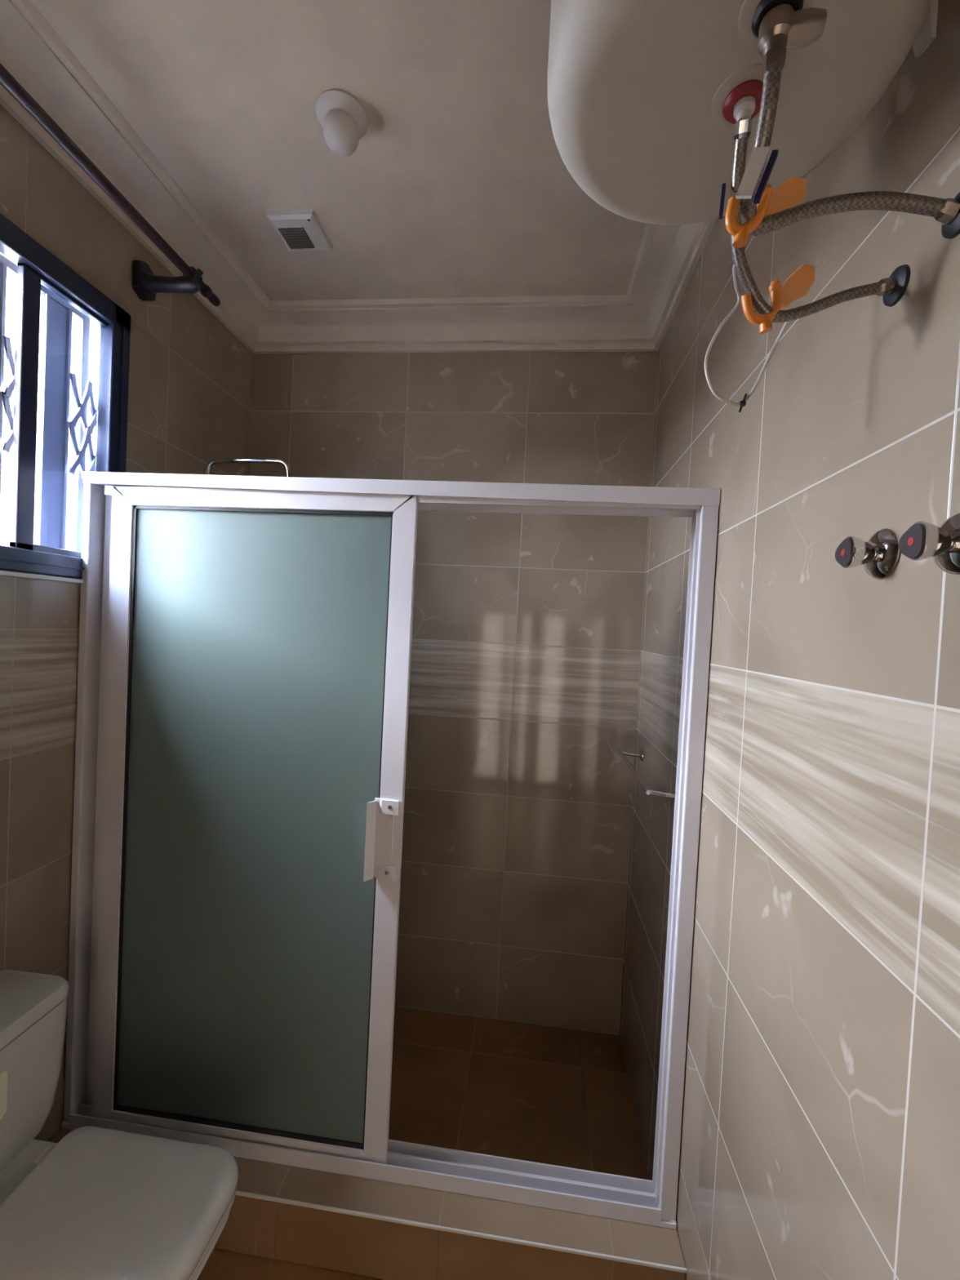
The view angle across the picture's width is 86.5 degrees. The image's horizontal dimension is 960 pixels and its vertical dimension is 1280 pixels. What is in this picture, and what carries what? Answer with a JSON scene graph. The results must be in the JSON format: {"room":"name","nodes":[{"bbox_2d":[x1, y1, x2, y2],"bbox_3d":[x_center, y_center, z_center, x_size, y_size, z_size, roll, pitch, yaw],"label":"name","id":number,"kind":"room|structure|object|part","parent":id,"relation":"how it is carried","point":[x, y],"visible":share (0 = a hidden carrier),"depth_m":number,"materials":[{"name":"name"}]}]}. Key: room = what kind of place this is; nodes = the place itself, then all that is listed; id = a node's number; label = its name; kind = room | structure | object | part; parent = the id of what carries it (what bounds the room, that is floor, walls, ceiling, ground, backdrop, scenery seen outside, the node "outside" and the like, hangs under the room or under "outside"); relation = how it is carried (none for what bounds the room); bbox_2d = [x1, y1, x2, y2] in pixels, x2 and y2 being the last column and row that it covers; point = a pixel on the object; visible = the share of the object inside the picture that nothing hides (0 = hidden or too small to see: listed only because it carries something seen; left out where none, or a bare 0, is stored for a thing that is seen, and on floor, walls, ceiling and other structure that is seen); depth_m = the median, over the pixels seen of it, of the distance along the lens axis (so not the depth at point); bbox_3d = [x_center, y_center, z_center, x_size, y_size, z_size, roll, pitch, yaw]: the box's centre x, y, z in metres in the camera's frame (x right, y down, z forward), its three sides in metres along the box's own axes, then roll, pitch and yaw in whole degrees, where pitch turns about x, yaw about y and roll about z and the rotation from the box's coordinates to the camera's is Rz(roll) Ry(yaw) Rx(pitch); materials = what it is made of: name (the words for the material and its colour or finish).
{"room":"bathroom","nodes":[
{"label":"bathroom","id":0,"kind":"room"},
{"bbox_2d":[0,460,9,546],"bbox_3d":[-3.329,0.259,1.391,0.200,2.700,12.000,3,1,6],"label":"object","id":1,"kind":"structure","parent":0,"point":[5,481],"depth_m":3.20,"materials":[{"name":"white"}]},
{"bbox_2d":[0,104,253,1141],"bbox_3d":[-1.247,0.105,0.644,0.200,2.750,3.393,3,1,6],"label":"wall","id":2,"kind":"structure","parent":0,"point":[190,377],"depth_m":1.32,"materials":[{"name":"tile"}]},
{"bbox_2d":[0,253,97,552],"bbox_3d":[-1.141,-0.548,1.216,0.051,0.762,0.540,3,1,7],"label":"window pane","id":3,"kind":"object","parent":2,"relation":"in","point":[56,314],"visible":0.59,"depth_m":1.35,"materials":[{"name":"clear glass"}]},
{"bbox_3d":[-1.135,-0.894,1.178,0.024,0.020,0.476,3,1,6],"label":"rail","id":4,"kind":"part","parent":3,"relation":"part of","materials":[{"name":"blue metal"}]},
{"bbox_2d":[0,213,130,583],"bbox_3d":[-1.065,-0.537,1.200,0.050,0.780,0.550,3,1,6],"label":"window","id":5,"kind":"structure","parent":2,"relation":"in","point":[37,266],"depth_m":1.22,"materials":[{"name":"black metal"}]},
{"bbox_3d":[-1.061,-0.544,1.323,0.020,0.661,0.280,3,1,6],"label":"sliding sash","id":6,"kind":"part","parent":5,"relation":"part of","materials":[{"name":"blue metal"}]},
{"bbox_2d":[0,62,220,306],"bbox_3d":[-0.947,-1.039,1.054,0.194,0.106,1.113,3,1,6],"label":"curtain rod","id":7,"kind":"object","parent":2,"relation":"attached to","point":[145,284],"visible":1,"depth_m":1.28,"materials":[{"name":"black paint"}]},
{"bbox_2d":[204,457,291,476],"bbox_3d":[-0.815,-0.028,1.726,0.422,1.167,0.110,3,1,6],"label":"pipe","id":8,"kind":"object","parent":2,"relation":"attached to","point":[218,460],"visible":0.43,"depth_m":1.71,"materials":[{"name":"silver metal"}]},
{"bbox_2d":[31,0,646,301],"bbox_3d":[0.022,-1.265,0.486,2.613,0.120,3.393,3,1,6],"label":"ceiling","id":9,"kind":"structure","parent":0,"point":[458,183],"depth_m":1.26,"materials":[{"name":"white paint"}]},
{"bbox_2d":[265,208,332,251],"bbox_3d":[-0.552,-1.248,1.566,0.146,0.022,0.146,3,1,6],"label":"ceiling vent","id":10,"kind":"object","parent":9,"relation":"in","point":[299,229],"visible":1,"depth_m":1.54,"materials":[{"name":"white plastic"}]},
{"bbox_2d":[277,227,315,248],"bbox_3d":[-0.567,-1.240,1.577,0.081,0.005,0.080,3,1,6],"label":"grille","id":11,"kind":"object","parent":10,"relation":"attached to","point":[292,237],"depth_m":1.57,"materials":[{"name":"grey plastic"}]},
{"bbox_2d":[315,88,368,156],"bbox_3d":[-0.328,-1.198,1.206,0.120,0.082,0.120,3,1,6],"label":"ceiling lamp","id":12,"kind":"object","parent":9,"relation":"attached to","point":[343,119],"visible":1,"depth_m":1.18,"materials":[{"name":"white plastic"}]},
{"bbox_3d":[-0.328,-1.189,1.206,0.082,0.064,0.082,3,1,6],"label":"bulb","id":13,"kind":"part","parent":12,"relation":"part of","materials":[{"name":"white glass"}]},
{"bbox_2d":[198,1006,649,1279],"bbox_3d":[-0.120,1.601,0.553,2.613,0.120,3.393,3,1,6],"label":"floor","id":14,"kind":"structure","parent":0,"point":[536,1093],"depth_m":1.70,"materials":[{"name":"tile"}]},
{"bbox_2d":[0,968,238,1279],"bbox_3d":[-0.826,1.140,0.979,0.670,0.708,0.407,3,1,6],"label":"toilet","id":15,"kind":"object","parent":14,"relation":"on","point":[95,1202],"visible":1,"depth_m":0.99,"materials":[{"name":"white ceramic"}]},
{"bbox_3d":[-1.051,0.798,0.997,0.184,0.037,0.407,3,1,6],"label":"cistern lid","id":16,"kind":"part","parent":15,"relation":"part of","materials":[{"name":"white ceramic"}]},
{"bbox_3d":[-0.826,1.298,0.982,0.645,0.394,0.248,3,1,6],"label":"bowl","id":17,"kind":"part","parent":15,"relation":"part of","materials":[{"name":"white ceramic"}]},
{"bbox_3d":[-0.690,1.070,0.964,0.405,0.036,0.256,3,1,6],"label":"lid","id":18,"kind":"part","parent":15,"relation":"part of","materials":[{"name":"white ceramic"}]},
{"bbox_3d":[-0.692,1.098,0.965,0.402,0.016,0.252,3,1,6],"label":"seat","id":19,"kind":"part","parent":15,"relation":"part of","materials":[{"name":"white plastic"}]},
{"bbox_2d":[48,1127,687,1279],"bbox_3d":[-0.335,1.434,1.309,1.613,0.156,0.184,3,1,6],"label":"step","id":20,"kind":"structure","parent":14,"relation":"on","point":[375,1228],"depth_m":1.21,"materials":[{"name":"brown tile"}]},
{"bbox_2d":[61,471,720,1229],"bbox_3d":[-0.285,0.478,1.298,1.607,1.761,0.084,3,1,6],"label":"shower door","id":21,"kind":"structure","parent":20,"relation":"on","point":[245,642],"depth_m":1.32,"materials":[{"name":"green glass"}]},
{"bbox_3d":[-0.643,0.466,1.357,0.815,1.711,0.016,3,1,6],"label":"sliding door","id":22,"kind":"part","parent":21,"relation":"part of","materials":[{"name":"white metal"}]},
{"bbox_3d":[-0.601,0.474,1.326,0.708,1.633,0.004,3,1,6],"label":"glass panel","id":23,"kind":"part","parent":21,"relation":"part of","materials":[{"name":"green glass"}]},
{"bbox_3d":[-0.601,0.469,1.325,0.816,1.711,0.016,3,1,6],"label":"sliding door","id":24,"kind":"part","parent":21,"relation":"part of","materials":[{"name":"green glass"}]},
{"bbox_3d":[-0.245,0.497,1.272,0.079,0.202,0.024,3,1,-8],"label":"handle","id":25,"kind":"part","parent":21,"relation":"part of","materials":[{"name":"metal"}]},
{"bbox_3d":[-0.242,-0.376,1.289,1.607,0.051,0.062,3,1,6],"label":"head rail","id":26,"kind":"part","parent":21,"relation":"part of","materials":[{"name":"white metal"}]},
{"bbox_2d":[248,351,657,1035],"bbox_3d":[-0.181,0.123,2.138,1.613,2.750,0.200,3,1,6],"label":"wall","id":27,"kind":"structure","parent":0,"point":[527,628],"depth_m":2.01,"materials":[{"name":"tile"}]},
{"bbox_2d":[618,0,959,1279],"bbox_3d":[0.584,0.194,0.746,0.200,2.750,2.813,3,1,6],"label":"wall","id":28,"kind":"structure","parent":0,"point":[820,1130],"depth_m":0.73,"materials":[{"name":"tile"}]},
{"bbox_2d":[0,0,717,353],"bbox_3d":[-0.261,-1.166,0.719,1.613,0.118,2.593,3,1,6],"label":"trim","id":29,"kind":"structure","parent":28,"relation":"attached to","point":[32,51],"depth_m":1.74,"materials":[{"name":"white paint"}]},
{"bbox_2d":[617,748,675,801],"bbox_3d":[0.518,0.417,1.617,0.087,0.040,0.495,3,1,6],"label":"towel rail","id":30,"kind":"object","parent":28,"relation":"attached to","point":[650,792],"visible":0.79,"depth_m":1.52,"materials":[{"name":"silver metal"}]},
{"bbox_3d":[0.543,0.413,1.844,0.085,0.040,0.040,3,1,6],"label":"arm","id":31,"kind":"part","parent":30,"relation":"part of","materials":[{"name":"silver metal"}]},
{"bbox_3d":[0.482,0.408,1.624,0.013,0.015,0.480,3,1,6],"label":"rail","id":32,"kind":"part","parent":30,"relation":"part of","materials":[{"name":"silver metal"}]},
{"bbox_3d":[0.495,0.422,1.391,0.085,0.040,0.040,3,1,6],"label":"arm","id":33,"kind":"part","parent":30,"relation":"part of","materials":[{"name":"silver metal"}]},
{"bbox_2d":[546,0,938,224],"bbox_3d":[0.303,-0.828,0.553,0.436,0.587,0.372,3,1,6],"label":"water heater","id":34,"kind":"object","parent":28,"relation":"attached to","point":[646,99],"visible":0.94,"depth_m":0.53,"materials":[{"name":"white plastic"}]},
{"bbox_2d":[711,62,781,128],"bbox_3d":[0.282,-0.576,0.543,0.069,0.005,0.069,3,1,6],"label":"pipe fitting","id":35,"kind":"object","parent":34,"relation":"on","point":[733,85],"depth_m":0.53,"materials":[{"name":"red plastic"}]},
{"bbox_2d":[737,0,816,48],"bbox_3d":[0.271,-0.575,0.464,0.067,0.005,0.067,3,1,6],"label":"pipe fitting","id":36,"kind":"object","parent":34,"relation":"on","point":[751,13],"depth_m":0.47,"materials":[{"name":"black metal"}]},
{"bbox_2d":[719,118,894,333],"bbox_3d":[0.376,-0.461,0.601,0.237,0.181,0.064,2,1,-17],"label":"hose","id":37,"kind":"object","parent":34,"relation":"attached to","point":[797,285],"visible":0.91,"depth_m":0.61,"materials":[{"name":"metal"}]},
{"bbox_2d":[704,264,789,412],"bbox_3d":[0.348,-0.392,0.652,0.090,0.165,0.089,3,1,6],"label":"loop","id":38,"kind":"object","parent":37,"relation":"hanging from","point":[742,403],"visible":0.95,"depth_m":0.69,"materials":[{"name":"white plastic"}]},
{"bbox_2d":[724,45,959,248],"bbox_3d":[0.364,-0.471,0.523,0.244,0.126,0.079,3,1,-14],"label":"hose","id":39,"kind":"object","parent":34,"relation":"attached to","point":[780,208],"visible":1,"depth_m":0.52,"materials":[{"name":"metal"}]},
{"bbox_2d":[835,528,900,578],"bbox_3d":[0.462,-0.105,0.616,0.046,0.060,0.060,3,1,6],"label":"valve","id":40,"kind":"object","parent":28,"relation":"attached to","point":[879,556],"visible":1,"depth_m":0.60,"materials":[{"name":"silver metal"}]},
{"bbox_3d":[0.457,-0.105,0.619,0.029,0.039,0.037,3,1,6],"label":"handle","id":41,"kind":"part","parent":40,"relation":"part of","materials":[{"name":"silver metal"}]},
{"bbox_3d":[0.471,-0.104,0.615,0.008,0.018,0.018,3,1,6],"label":"stem","id":42,"kind":"part","parent":40,"relation":"part of","materials":[{"name":"silver metal"}]},
{"bbox_2d":[882,264,910,306],"bbox_3d":[0.496,-0.425,0.614,0.012,0.042,0.042,3,1,6],"label":"outlet","id":43,"kind":"object","parent":28,"relation":"attached to","point":[900,275],"visible":0.96,"depth_m":0.60,"materials":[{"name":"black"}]},
{"bbox_2d":[898,512,959,573],"bbox_3d":[0.450,-0.097,0.505,0.046,0.060,0.060,3,1,6],"label":"valve","id":44,"kind":"object","parent":28,"relation":"attached to","point":[923,540],"visible":1,"depth_m":0.50,"materials":[{"name":"silver metal"}]},
{"bbox_3d":[0.445,-0.097,0.507,0.029,0.039,0.037,3,1,6],"label":"handle","id":45,"kind":"part","parent":44,"relation":"part of","materials":[{"name":"silver metal"}]},
{"bbox_3d":[0.459,-0.096,0.504,0.008,0.018,0.018,3,1,6],"label":"stem","id":46,"kind":"part","parent":44,"relation":"part of","materials":[{"name":"silver metal"}]},
{"bbox_2d":[941,191,959,239],"bbox_3d":[0.487,-0.438,0.524,0.012,0.042,0.042,3,1,6],"label":"outlet","id":47,"kind":"object","parent":28,"relation":"attached to","point":[950,229],"visible":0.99,"depth_m":0.52,"materials":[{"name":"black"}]}
]}

